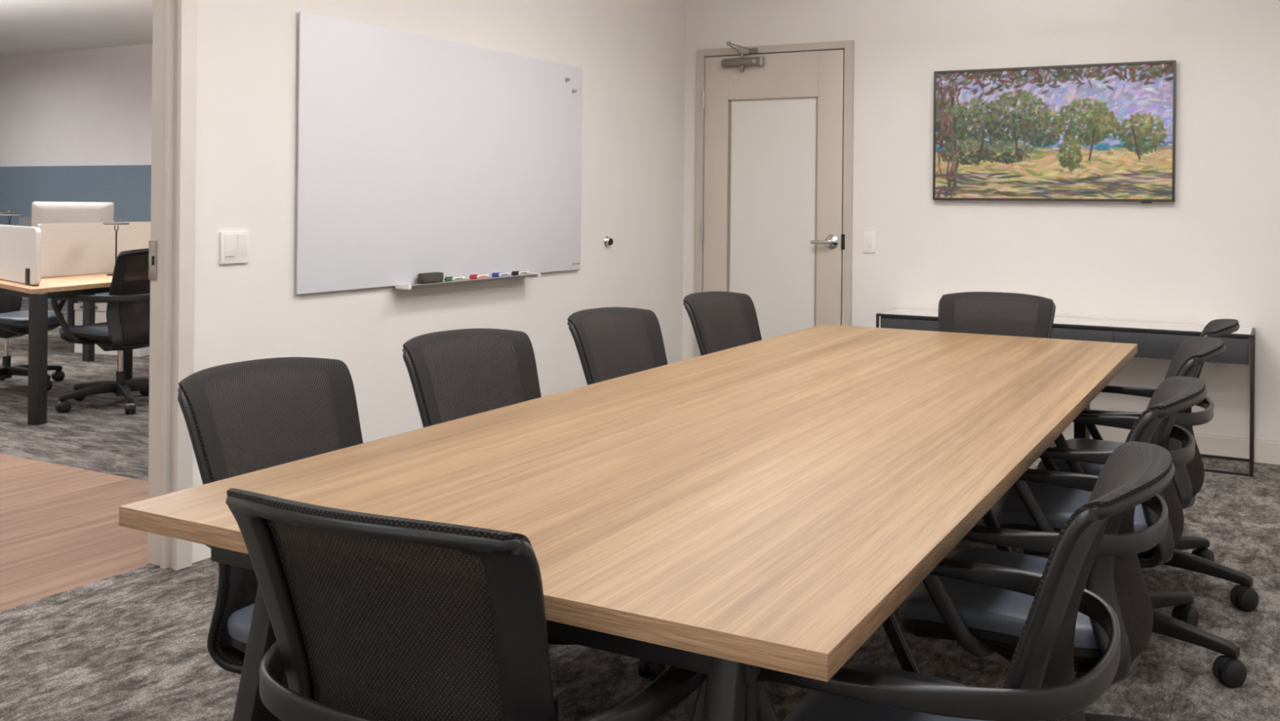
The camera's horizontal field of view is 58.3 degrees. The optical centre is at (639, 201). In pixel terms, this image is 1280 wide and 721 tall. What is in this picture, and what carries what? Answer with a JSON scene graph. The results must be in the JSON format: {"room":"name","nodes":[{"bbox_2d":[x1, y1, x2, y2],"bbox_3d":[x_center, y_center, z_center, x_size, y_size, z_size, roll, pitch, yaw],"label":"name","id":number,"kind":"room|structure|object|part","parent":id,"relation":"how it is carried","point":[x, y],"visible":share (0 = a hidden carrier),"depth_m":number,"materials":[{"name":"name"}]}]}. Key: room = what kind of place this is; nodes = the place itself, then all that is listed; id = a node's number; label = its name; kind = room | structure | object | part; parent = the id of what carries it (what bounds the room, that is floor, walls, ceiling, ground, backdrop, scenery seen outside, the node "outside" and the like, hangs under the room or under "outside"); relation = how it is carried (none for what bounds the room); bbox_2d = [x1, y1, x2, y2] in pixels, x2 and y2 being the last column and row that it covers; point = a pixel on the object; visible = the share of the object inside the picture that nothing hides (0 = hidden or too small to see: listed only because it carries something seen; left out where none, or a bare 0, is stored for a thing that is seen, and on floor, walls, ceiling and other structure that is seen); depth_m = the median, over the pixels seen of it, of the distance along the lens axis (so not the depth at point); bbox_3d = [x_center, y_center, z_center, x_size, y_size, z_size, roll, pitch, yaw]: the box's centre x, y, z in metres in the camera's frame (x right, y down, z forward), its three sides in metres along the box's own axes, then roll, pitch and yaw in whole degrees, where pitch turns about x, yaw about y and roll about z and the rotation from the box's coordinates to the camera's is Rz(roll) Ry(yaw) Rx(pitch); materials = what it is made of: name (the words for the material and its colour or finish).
{"room":"conference room","nodes":[
{"label":"conference room","id":0,"kind":"room"},
{"bbox_2d":[0,43,152,166],"bbox_3d":[-4.788,-0.280,12.682,13.884,3.000,0.200,1,0,29],"label":"wall","id":1,"kind":"structure","parent":0,"point":[84,107],"depth_m":13.62,"materials":[{"name":"paint"}]},
{"bbox_2d":[0,164,151,302],"bbox_3d":[-4.850,0.406,12.581,13.884,1.625,0.030,1,0,29],"label":"wall panel","id":2,"kind":"object","parent":1,"relation":"attached to","point":[128,187],"depth_m":13.54,"materials":[{"name":"blue fabric"}]},
{"bbox_2d":[0,0,152,56],"bbox_3d":[-7.141,-1.853,8.392,13.884,0.100,10.000,1,0,29],"label":"ceiling","id":3,"kind":"structure","parent":0,"point":[26,26],"depth_m":11.62,"materials":[{"name":"paint"}]},
{"bbox_2d":[191,0,685,563],"bbox_3d":[-1.609,-0.125,3.959,0.116,2.750,7.600,1,0,29],"label":"wall","id":4,"kind":"structure","parent":0,"point":[630,54],"depth_m":5.01,"materials":[{"name":"paint"}]},
{"bbox_2d":[147,0,197,570],"bbox_3d":[-1.905,0.017,3.422,0.154,2.460,1.284,1,0,29],"label":"door frame","id":5,"kind":"structure","parent":4,"relation":"in","point":[171,245],"depth_m":3.92,"materials":[{"name":"paint"}]},
{"bbox_3d":[-1.679,0.202,3.958,0.036,0.135,0.007,1,0,29],"label":"strike plate","id":6,"kind":"part","parent":5,"relation":"part of","materials":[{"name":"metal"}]},
{"bbox_2d":[219,231,248,263],"bbox_3d":[-1.452,0.164,4.113,0.014,0.114,0.125,1,0,29],"label":"wall control","id":7,"kind":"object","parent":4,"relation":"attached to","point":[233,246],"visible":1,"depth_m":4.11,"materials":[{"name":"white plastic"}]},
{"bbox_2d":[296,11,582,293],"bbox_3d":[-0.779,-0.174,5.238,0.097,1.090,2.034,1,0,29],"label":"whiteboard","id":8,"kind":"object","parent":4,"relation":"attached to","point":[417,153],"visible":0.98,"depth_m":5.03,"materials":[{"name":"white glass"}]},
{"bbox_2d":[417,271,443,283],"bbox_3d":[-0.909,0.331,4.986,0.048,0.041,0.135,1,0,29],"label":"eraser","id":9,"kind":"object","parent":8,"relation":"on","point":[434,277],"visible":1,"depth_m":4.95,"materials":[{"name":"fabric"}]},
{"bbox_2d":[444,275,465,281],"bbox_3d":[-0.826,0.343,5.127,0.022,0.021,0.132,1,0,29],"label":"marker pen","id":10,"kind":"object","parent":8,"relation":"on","point":[458,277],"visible":1,"depth_m":5.11,"materials":[{"name":"white plastic"}]},
{"bbox_2d":[392,272,540,289],"bbox_3d":[-0.771,0.360,5.263,0.097,0.022,0.987,1,0,29],"label":"tray","id":11,"kind":"object","parent":8,"relation":"on","point":[406,283],"depth_m":5.12,"materials":[{"name":"white plastic"}]},
{"bbox_2d":[469,274,488,279],"bbox_3d":[-0.739,0.344,5.284,0.022,0.021,0.132,1,0,29],"label":"marker pen","id":12,"kind":"object","parent":8,"relation":"on","point":[472,276],"visible":1,"depth_m":5.26,"materials":[{"name":"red plastic"}]},
{"bbox_2d":[491,271,510,277],"bbox_3d":[-0.656,0.345,5.433,0.022,0.021,0.132,1,0,29],"label":"marker pen","id":13,"kind":"object","parent":8,"relation":"on","point":[506,273],"visible":1,"depth_m":5.42,"materials":[{"name":"white plastic"}]},
{"bbox_2d":[511,270,528,275],"bbox_3d":[-0.579,0.345,5.573,0.022,0.021,0.132,1,0,29],"label":"marker pen","id":14,"kind":"object","parent":8,"relation":"on","point":[513,273],"visible":1,"depth_m":5.55,"materials":[{"name":"white plastic"}]},
{"bbox_2d":[604,235,613,247],"bbox_3d":[-0.171,0.224,6.412,0.036,0.062,0.062,1,0,29],"label":"bumper cover","id":15,"kind":"object","parent":4,"relation":"attached to","point":[608,241],"visible":1,"depth_m":6.40,"materials":[{"name":"silver metal"}]},
{"bbox_2d":[0,298,1279,720],"bbox_3d":[-5.040,1.242,7.216,18.750,0.050,10.000,1,0,29],"label":"floor","id":16,"kind":"structure","parent":0,"point":[131,645],"depth_m":3.54,"materials":[{"name":"grey carpet"}]},
{"bbox_2d":[0,292,66,390],"bbox_3d":[-4.155,0.744,7.582,0.704,0.962,0.719,1,0,19],"label":"office chair","id":17,"kind":"object","parent":16,"relation":"on","point":[14,322],"visible":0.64,"depth_m":7.57,"materials":[{"name":"black plastic"}]},
{"bbox_3d":[-4.113,0.772,7.567,0.450,0.077,0.470,1,0,19],"label":"seat","id":18,"kind":"part","parent":17,"relation":"part of","materials":[{"name":"grey plastic"}]},
{"bbox_2d":[0,272,133,425],"bbox_3d":[-3.460,0.857,7.679,1.006,0.750,2.548,1,0,16],"label":"office desk","id":19,"kind":"object","parent":16,"relation":"on","point":[38,296],"visible":0.53,"depth_m":6.38,"materials":[{"name":"brown wood"}]},
{"bbox_2d":[0,224,41,285],"bbox_3d":[-3.744,0.312,6.861,0.044,0.334,0.920,1,0,-45],"label":"screen","id":20,"kind":"object","parent":19,"relation":"on","point":[20,246],"visible":1,"depth_m":6.72,"materials":[{"name":"white fabric"}]},
{"bbox_3d":[-3.340,0.871,6.370,0.068,0.724,0.068,1,0,16],"label":"leg","id":21,"kind":"part","parent":19,"relation":"part of","materials":[{"name":"black metal"}]},
{"bbox_3d":[-3.266,0.529,7.554,0.955,0.036,2.104,1,0,29],"label":"steel frame","id":22,"kind":"part","parent":19,"relation":"part of","materials":[{"name":"black metal"}]},
{"bbox_2d":[37,221,151,278],"bbox_3d":[-3.510,0.311,7.978,0.026,0.338,1.700,1,0,16],"label":"screen","id":23,"kind":"object","parent":19,"relation":"on","point":[69,249],"visible":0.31,"depth_m":7.52,"materials":[{"name":"beige fabric"}]},
{"bbox_2d":[102,219,129,275],"bbox_3d":[-3.430,0.300,7.520,0.164,0.365,0.164,1,0,29],"label":"desk lamp","id":24,"kind":"object","parent":19,"relation":"on","point":[116,222],"visible":0.84,"depth_m":7.50,"materials":[{"name":"black plastic"}]},
{"bbox_3d":[-3.430,0.312,7.520,0.042,0.320,0.010,1,0,29],"label":"stem","id":25,"kind":"part","parent":24,"relation":"part of","materials":[{"name":"black plastic"}]},
{"bbox_3d":[-3.429,0.134,7.520,0.164,0.032,0.164,1,0,29],"label":"lamp shade","id":26,"kind":"part","parent":24,"relation":"part of","materials":[{"name":"black plastic"}]},
{"bbox_2d":[103,224,128,225],"bbox_3d":[-3.429,0.152,7.520,0.155,0.005,0.155,1,0,35],"label":"diffuser","id":27,"kind":"object","parent":24,"relation":"attached to","point":[104,224],"depth_m":7.45,"materials":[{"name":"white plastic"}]},
{"bbox_3d":[-3.568,0.869,7.963,0.068,0.724,0.068,1,0,16],"label":"leg","id":28,"kind":"part","parent":19,"relation":"part of","materials":[{"name":"black metal"}]},
{"bbox_2d":[67,293,95,361],"bbox_3d":[-4.672,0.846,9.585,1.400,0.750,1.300,1,0,17],"label":"office desk","id":29,"kind":"object","parent":16,"relation":"on","point":[88,308],"visible":0.07,"depth_m":8.80,"materials":[{"name":"black metal"}]},
{"bbox_2d":[0,210,20,225],"bbox_3d":[-5.278,0.270,9.614,0.164,0.390,0.164,1,0,29],"label":"desk lamp","id":30,"kind":"object","parent":29,"relation":"on","point":[11,213],"visible":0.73,"depth_m":9.58,"materials":[{"name":"black plastic"}]},
{"bbox_3d":[-5.277,0.091,9.614,0.164,0.032,0.164,1,0,29],"label":"lamp shade","id":31,"kind":"part","parent":30,"relation":"part of","materials":[{"name":"black plastic"}]},
{"bbox_2d":[18,217,123,226],"bbox_3d":[-5.052,0.306,10.180,1.084,0.318,0.025,1,0,14],"label":"screen","id":32,"kind":"object","parent":29,"relation":"on","point":[23,221],"visible":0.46,"depth_m":10.28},
{"bbox_2d":[31,201,114,226],"bbox_3d":[-4.522,0.237,9.133,0.660,0.470,0.180,1,0,1],"label":"computer monitor","id":33,"kind":"object","parent":29,"relation":"on","point":[42,212],"visible":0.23,"depth_m":9.13,"materials":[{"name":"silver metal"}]},
{"bbox_3d":[-5.112,0.855,10.352,0.060,0.724,0.060,1,0,17],"label":"leg","id":34,"kind":"part","parent":29,"relation":"part of","materials":[{"name":"black metal"}]},
{"bbox_3d":[-4.231,0.863,8.818,0.060,0.724,0.060,1,0,17],"label":"leg","id":35,"kind":"part","parent":29,"relation":"part of","materials":[{"name":"black metal"}]},
{"bbox_2d":[50,248,150,413],"bbox_3d":[-3.180,0.754,6.987,0.704,0.962,0.719,1,0,21],"label":"office chair","id":36,"kind":"object","parent":16,"relation":"on","point":[126,326],"visible":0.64,"depth_m":6.80,"materials":[{"name":"black plastic"}]},
{"bbox_3d":[-3.223,0.780,7.003,0.450,0.077,0.470,1,0,21],"label":"seat","id":37,"kind":"part","parent":36,"relation":"part of","materials":[{"name":"black fabric"}]},
{"bbox_3d":[-2.974,0.587,6.909,0.235,0.611,0.475,1,0,21],"label":"frame","id":38,"kind":"part","parent":36,"relation":"part of","materials":[{"name":"black plastic"}]},
{"bbox_2d":[74,302,149,356],"bbox_3d":[-4.154,1.026,9.491,0.670,0.400,0.672,1,0,19],"label":"filing cabinet","id":39,"kind":"object","parent":16,"relation":"on","point":[100,308],"visible":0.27,"depth_m":9.21,"materials":[{"name":"white metal"}]},
{"bbox_3d":[-4.152,0.853,9.492,0.670,0.055,0.670,1,0,19],"label":"lid","id":40,"kind":"part","parent":39,"relation":"part of","materials":[{"name":"white metal"}]},
{"bbox_2d":[177,356,363,674],"bbox_3d":[-0.652,0.812,2.429,0.722,0.894,0.706,1,0,31],"label":"chair","id":41,"kind":"object","parent":16,"relation":"on","point":[242,417],"visible":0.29,"depth_m":2.51,"materials":[{"name":"black fabric"}]},
{"bbox_3d":[-0.582,0.873,2.416,0.450,0.077,0.470,1,0,31],"label":"seat","id":42,"kind":"part","parent":41,"relation":"part of","materials":[{"name":"grey plastic"}]},
{"bbox_2d":[225,488,708,720],"bbox_3d":[-0.264,0.815,1.617,0.718,0.894,0.712,1,0,26],"label":"chair","id":43,"kind":"object","parent":16,"relation":"on","point":[373,617],"visible":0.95,"depth_m":1.45,"materials":[{"name":"black fabric"}]},
{"bbox_3d":[-0.330,0.680,1.468,0.475,0.611,0.235,1,0,26],"label":"frame","id":44,"kind":"part","parent":43,"relation":"part of","materials":[{"name":"black plastic"}]},
{"bbox_2d":[402,328,664,720],"bbox_3d":[-0.336,0.815,3.096,0.723,0.894,0.740,1,0,38],"label":"chair","id":45,"kind":"object","parent":16,"relation":"on","point":[459,373],"visible":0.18,"depth_m":3.20,"materials":[{"name":"black fabric"}]},
{"bbox_3d":[-0.458,0.679,3.194,0.235,0.611,0.475,1,0,38],"label":"frame","id":46,"kind":"part","parent":45,"relation":"part of","materials":[{"name":"black plastic"}]},
{"bbox_2d":[567,306,667,385],"bbox_3d":[0.063,0.818,3.772,0.729,0.894,0.694,1,0,36],"label":"chair","id":47,"kind":"object","parent":16,"relation":"on","point":[611,342],"visible":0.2,"depth_m":3.93,"materials":[{"name":"black fabric"}]},
{"bbox_3d":[-0.070,0.683,3.909,0.235,0.611,0.475,1,0,36],"label":"frame","id":48,"kind":"part","parent":47,"relation":"part of","materials":[{"name":"black plastic"}]},
{"bbox_2d":[119,324,1137,720],"bbox_3d":[0.503,0.901,3.176,1.268,0.737,3.552,1,0,29],"label":"conference table","id":49,"kind":"object","parent":16,"relation":"on","point":[726,515],"visible":0.73,"depth_m":2.14,"materials":[{"name":"brown wood"}]},
{"bbox_3d":[-0.663,0.909,1.893,0.065,0.700,0.183,1,0,41],"label":"leg","id":50,"kind":"part","parent":49,"relation":"part of","materials":[{"name":"black metal"}]},
{"bbox_3d":[-0.606,0.909,1.979,0.075,0.700,0.032,1,0,29],"label":"leg","id":51,"kind":"part","parent":49,"relation":"part of","materials":[{"name":"black metal"}]},
{"bbox_3d":[-0.283,0.598,1.784,1.120,0.078,0.100,1,0,29],"label":"cross rail","id":52,"kind":"part","parent":49,"relation":"part of","materials":[{"name":"black metal"}]},
{"bbox_3d":[0.085,0.916,1.478,0.048,0.700,0.175,1,0,29],"label":"leg","id":53,"kind":"part","parent":49,"relation":"part of","materials":[{"name":"black metal"}]},
{"bbox_3d":[0.135,0.916,1.570,0.048,0.700,0.032,1,0,29],"label":"leg","id":54,"kind":"part","parent":49,"relation":"part of","materials":[{"name":"black metal"}]},
{"bbox_3d":[1.666,0.931,4.343,0.048,0.700,0.032,1,0,29],"label":"leg","id":55,"kind":"part","parent":49,"relation":"part of","materials":[{"name":"black metal"}]},
{"bbox_3d":[1.716,0.931,4.435,0.048,0.700,0.175,1,0,29],"label":"leg","id":56,"kind":"part","parent":49,"relation":"part of","materials":[{"name":"black metal"}]},
{"bbox_2d":[683,291,761,355],"bbox_3d":[0.494,0.823,4.579,0.726,0.894,0.707,1,0,37],"label":"chair","id":57,"kind":"object","parent":16,"relation":"on","point":[720,321],"visible":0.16,"depth_m":4.70,"materials":[{"name":"black fabric"}]},
{"bbox_3d":[0.341,0.687,4.668,0.235,0.611,0.475,1,0,37],"label":"frame","id":58,"kind":"part","parent":57,"relation":"part of","materials":[{"name":"black plastic"}]},
{"bbox_2d":[756,440,1175,720],"bbox_3d":[0.501,0.823,1.833,0.715,0.894,0.714,1,0,29],"label":"chair","id":59,"kind":"object","parent":16,"relation":"on","point":[1041,683],"visible":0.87,"depth_m":1.58,"materials":[{"name":"black plastic"}]},
{"bbox_3d":[0.433,0.883,1.844,0.450,0.077,0.470,1,0,29],"label":"seat","id":60,"kind":"part","parent":59,"relation":"part of","materials":[{"name":"grey plastic"}]},
{"bbox_3d":[0.666,0.690,1.716,0.235,0.611,0.475,1,0,29],"label":"frame","id":61,"kind":"part","parent":59,"relation":"part of","materials":[{"name":"black plastic"}]},
{"bbox_2d":[937,291,1055,503],"bbox_3d":[1.357,0.831,4.635,0.704,0.894,0.719,1,0,29],"label":"chair","id":62,"kind":"object","parent":16,"relation":"on","point":[987,313],"visible":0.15,"depth_m":4.81,"materials":[{"name":"black fabric"}]},
{"bbox_3d":[1.477,0.698,4.786,0.475,0.611,0.235,1,0,29],"label":"frame","id":63,"kind":"part","parent":62,"relation":"part of","materials":[{"name":"black plastic"}]},
{"bbox_2d":[898,376,1207,720],"bbox_3d":[0.891,0.826,2.551,0.709,0.894,0.725,1,0,29],"label":"chair","id":64,"kind":"object","parent":16,"relation":"on","point":[984,620],"visible":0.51,"depth_m":2.37,"materials":[{"name":"black plastic"}]},
{"bbox_3d":[0.839,0.887,2.568,0.450,0.077,0.470,1,0,29],"label":"seat","id":65,"kind":"part","parent":64,"relation":"part of","materials":[{"name":"grey plastic"}]},
{"bbox_3d":[1.072,0.694,2.441,0.235,0.611,0.475,1,0,29],"label":"frame","id":66,"kind":"part","parent":64,"relation":"part of","materials":[{"name":"black plastic"}]},
{"bbox_2d":[875,308,1254,476],"bbox_3d":[2.171,0.952,5.991,1.820,0.668,0.366,1,0,29],"label":"console table","id":67,"kind":"object","parent":16,"relation":"on","point":[1161,340],"visible":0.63,"depth_m":5.68,"materials":[{"name":"metal"}]},
{"bbox_3d":[1.572,0.696,6.126,0.589,0.120,0.014,1,0,29],"label":"drawer","id":68,"kind":"part","parent":67,"relation":"part of","materials":[{"name":"paint"}]},
{"bbox_3d":[2.090,0.701,5.840,0.589,0.120,0.014,1,0,29],"label":"drawer","id":69,"kind":"part","parent":67,"relation":"part of","materials":[{"name":"paint"}]},
{"bbox_3d":[2.608,0.706,5.554,0.589,0.120,0.014,1,0,29],"label":"drawer","id":70,"kind":"part","parent":67,"relation":"part of","materials":[{"name":"paint"}]},
{"bbox_2d":[992,336,1246,687],"bbox_3d":[1.319,0.830,3.277,0.725,0.894,0.702,1,0,24],"label":"chair","id":71,"kind":"object","parent":16,"relation":"on","point":[1027,505],"visible":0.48,"depth_m":3.14,"materials":[{"name":"black plastic"}]},
{"bbox_3d":[1.266,0.891,3.331,0.450,0.077,0.470,1,0,24],"label":"seat","id":72,"kind":"part","parent":71,"relation":"part of","materials":[{"name":"grey plastic"}]},
{"bbox_3d":[1.508,0.698,3.222,0.235,0.611,0.475,1,0,24],"label":"frame","id":73,"kind":"part","parent":71,"relation":"part of","materials":[{"name":"black plastic"}]},
{"bbox_2d":[1020,318,1258,611],"bbox_3d":[1.660,0.834,3.839,0.739,0.894,0.708,1,0,29],"label":"chair","id":74,"kind":"object","parent":16,"relation":"on","point":[1188,477],"visible":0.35,"depth_m":3.71,"materials":[{"name":"black plastic"}]},
{"bbox_3d":[1.605,0.894,3.905,0.450,0.077,0.470,1,0,29],"label":"seat","id":75,"kind":"part","parent":74,"relation":"part of","materials":[{"name":"grey plastic"}]},
{"bbox_3d":[1.838,0.701,3.777,0.235,0.611,0.475,1,0,29],"label":"frame","id":76,"kind":"part","parent":74,"relation":"part of","materials":[{"name":"black plastic"}]},
{"bbox_2d":[682,0,1279,439],"bbox_3d":[2.336,-0.088,6.190,4.866,2.750,0.120,1,0,29],"label":"wall","id":77,"kind":"structure","parent":0,"point":[1202,256],"depth_m":6.13,"materials":[{"name":"paint"}]},
{"bbox_2d":[693,40,854,357],"bbox_3d":[0.777,0.149,6.921,1.010,2.247,0.104,1,0,29],"label":"door","id":78,"kind":"structure","parent":77,"relation":"in","point":[775,123],"depth_m":6.93,"materials":[{"name":"paint"}]},
{"bbox_3d":[0.624,-0.938,7.002,0.190,0.076,0.036,1,0,10],"label":"closer arm","id":79,"kind":"part","parent":78,"relation":"part of","materials":[{"name":"metal"}]},
{"bbox_3d":[0.801,0.198,6.956,0.553,1.630,0.008,1,0,29],"label":"panel","id":80,"kind":"part","parent":78,"relation":"part of","materials":[{"name":"white glass"}]},
{"bbox_3d":[1.060,0.237,6.736,0.127,0.025,0.018,1,0,29],"label":"lever","id":81,"kind":"part","parent":78,"relation":"part of","materials":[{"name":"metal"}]},
{"bbox_3d":[1.189,0.236,6.722,0.022,0.090,0.010,1,0,29],"label":"strike plate","id":82,"kind":"part","parent":78,"relation":"part of","materials":[{"name":"black metal"}]},
{"bbox_2d":[862,231,875,253],"bbox_3d":[1.331,0.236,6.667,0.072,0.124,0.012,1,0,29],"label":"light switch","id":83,"kind":"object","parent":77,"relation":"attached to","point":[869,237],"visible":1,"depth_m":6.66,"materials":[{"name":"white plastic"}]},
{"bbox_2d":[933,60,1176,203],"bbox_3d":[2.200,-0.361,6.176,1.236,0.732,0.040,1,0,29],"label":"painting","id":84,"kind":"object","parent":77,"relation":"attached to","point":[1091,132],"visible":1,"depth_m":6.14},
{"bbox_2d":[1062,422,1279,464],"bbox_3d":[2.830,1.232,5.834,3.635,0.119,0.014,1,0,29],"label":"baseboard","id":85,"kind":"structure","parent":77,"relation":"attached to","point":[1266,451],"depth_m":5.77,"materials":[{"name":"paint"}]}
]}

